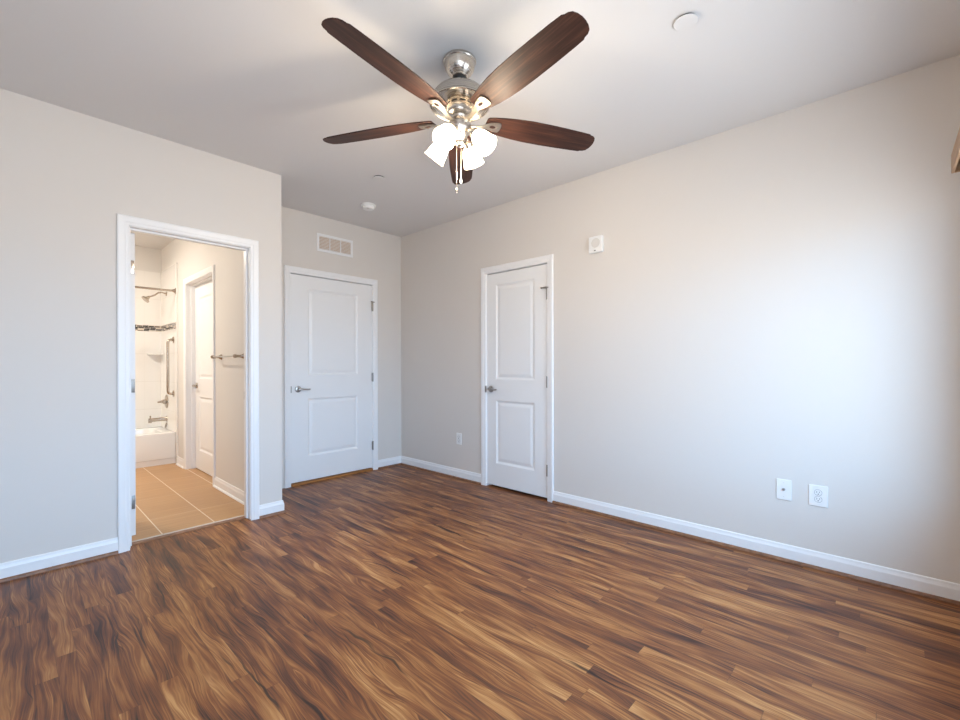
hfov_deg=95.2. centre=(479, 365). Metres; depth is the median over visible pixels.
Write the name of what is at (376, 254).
wall
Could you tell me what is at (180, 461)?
baseboard
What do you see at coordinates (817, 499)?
receptacle
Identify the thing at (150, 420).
tub spout
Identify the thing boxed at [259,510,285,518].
trim
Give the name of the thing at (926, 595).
trim
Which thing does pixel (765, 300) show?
wall
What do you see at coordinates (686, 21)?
sprinkler cover
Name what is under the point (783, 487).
outlet
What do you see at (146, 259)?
wall
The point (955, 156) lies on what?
window blind
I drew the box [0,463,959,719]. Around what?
floor
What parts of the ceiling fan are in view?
blade, blade, lamp shade, lamp shade, bulb, pull chain, blade, lamp arm, lamp arm, lamp shade, bulb, lamp shade, blade, blade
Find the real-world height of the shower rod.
0.072 m
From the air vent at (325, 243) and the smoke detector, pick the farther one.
the air vent at (325, 243)
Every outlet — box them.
[456,433,461,444]
[776,478,790,500]
[809,484,827,507]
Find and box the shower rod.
[135,286,175,293]
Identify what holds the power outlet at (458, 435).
attached to the wall at (765, 300)
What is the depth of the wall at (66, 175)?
2.68 m
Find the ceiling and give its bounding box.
[0,0,959,249]
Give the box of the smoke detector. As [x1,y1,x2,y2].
[361,202,375,210]
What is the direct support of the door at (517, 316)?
in the wall at (765, 300)
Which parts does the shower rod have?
rod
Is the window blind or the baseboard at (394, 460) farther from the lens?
the baseboard at (394, 460)
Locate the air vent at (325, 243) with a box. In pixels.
[317,233,352,257]
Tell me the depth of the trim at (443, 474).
4.75 m
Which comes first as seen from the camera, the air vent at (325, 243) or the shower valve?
the air vent at (325, 243)
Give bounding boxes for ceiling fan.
[321,11,594,193]
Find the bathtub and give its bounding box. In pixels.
[135,427,175,467]
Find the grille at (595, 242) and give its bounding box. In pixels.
[591,238,599,247]
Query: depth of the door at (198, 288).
4.99 m
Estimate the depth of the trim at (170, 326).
5.69 m
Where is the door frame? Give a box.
[117,213,258,552]
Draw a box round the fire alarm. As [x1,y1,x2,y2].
[589,235,603,253]
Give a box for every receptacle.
[814,489,821,495]
[814,496,821,502]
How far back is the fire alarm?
3.50 m
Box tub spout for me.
[148,416,167,422]
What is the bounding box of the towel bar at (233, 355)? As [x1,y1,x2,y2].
[211,353,243,359]
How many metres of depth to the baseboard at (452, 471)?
4.78 m
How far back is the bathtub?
5.23 m
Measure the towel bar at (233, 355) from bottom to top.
0.054 m
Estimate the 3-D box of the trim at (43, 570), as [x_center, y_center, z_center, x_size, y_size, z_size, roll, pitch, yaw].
[-2.890,1.192,2.163,0.013,0.019,1.722,0,0,43]
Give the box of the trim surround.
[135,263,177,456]
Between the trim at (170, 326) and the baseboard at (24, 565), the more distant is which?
the trim at (170, 326)
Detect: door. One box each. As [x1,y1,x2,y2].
[183,265,215,484]
[284,265,377,487]
[481,254,553,501]
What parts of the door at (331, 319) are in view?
handle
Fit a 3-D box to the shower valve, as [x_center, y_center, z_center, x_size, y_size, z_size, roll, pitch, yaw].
[-4.047,0.463,5.582,0.176,0.176,0.099,0,0,43]
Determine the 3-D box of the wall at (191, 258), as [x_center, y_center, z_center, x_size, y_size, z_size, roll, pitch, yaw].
[-3.005,-0.172,4.703,3.372,2.740,0.012,0,0,43]
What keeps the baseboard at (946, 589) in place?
attached to the wall at (765, 300)
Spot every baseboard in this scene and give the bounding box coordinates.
[0,537,117,578]
[177,456,183,466]
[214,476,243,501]
[259,500,283,515]
[378,456,400,466]
[401,456,480,481]
[553,491,959,600]
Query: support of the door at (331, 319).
in the wall at (376, 254)
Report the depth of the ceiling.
2.31 m
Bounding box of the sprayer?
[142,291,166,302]
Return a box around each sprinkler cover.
[373,175,384,180]
[673,13,697,30]
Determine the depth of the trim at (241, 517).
3.15 m
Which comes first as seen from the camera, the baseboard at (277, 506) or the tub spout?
the baseboard at (277, 506)
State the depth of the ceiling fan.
2.11 m
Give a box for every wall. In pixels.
[0,88,281,562]
[135,246,161,427]
[161,239,243,490]
[281,206,400,488]
[401,54,959,583]
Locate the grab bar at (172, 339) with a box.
[166,337,173,396]
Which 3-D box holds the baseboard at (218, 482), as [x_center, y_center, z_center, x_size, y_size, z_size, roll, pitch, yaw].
[-2.202,1.147,3.944,1.139,0.101,0.012,0,0,43]
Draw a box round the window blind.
[951,128,959,173]
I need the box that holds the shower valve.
[157,395,167,407]
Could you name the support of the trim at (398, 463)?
attached to the wall at (376, 254)
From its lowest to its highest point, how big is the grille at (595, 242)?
0.076 m
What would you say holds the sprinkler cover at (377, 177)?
attached to the ceiling
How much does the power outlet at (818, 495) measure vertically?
0.122 m
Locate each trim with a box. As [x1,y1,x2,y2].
[0,551,117,582]
[132,516,245,545]
[135,322,175,331]
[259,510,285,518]
[378,463,400,468]
[401,463,480,484]
[552,501,959,605]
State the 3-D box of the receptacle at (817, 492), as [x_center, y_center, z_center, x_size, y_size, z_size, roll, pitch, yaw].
[1.977,0.745,2.564,0.037,0.037,0.002,0,0,43]

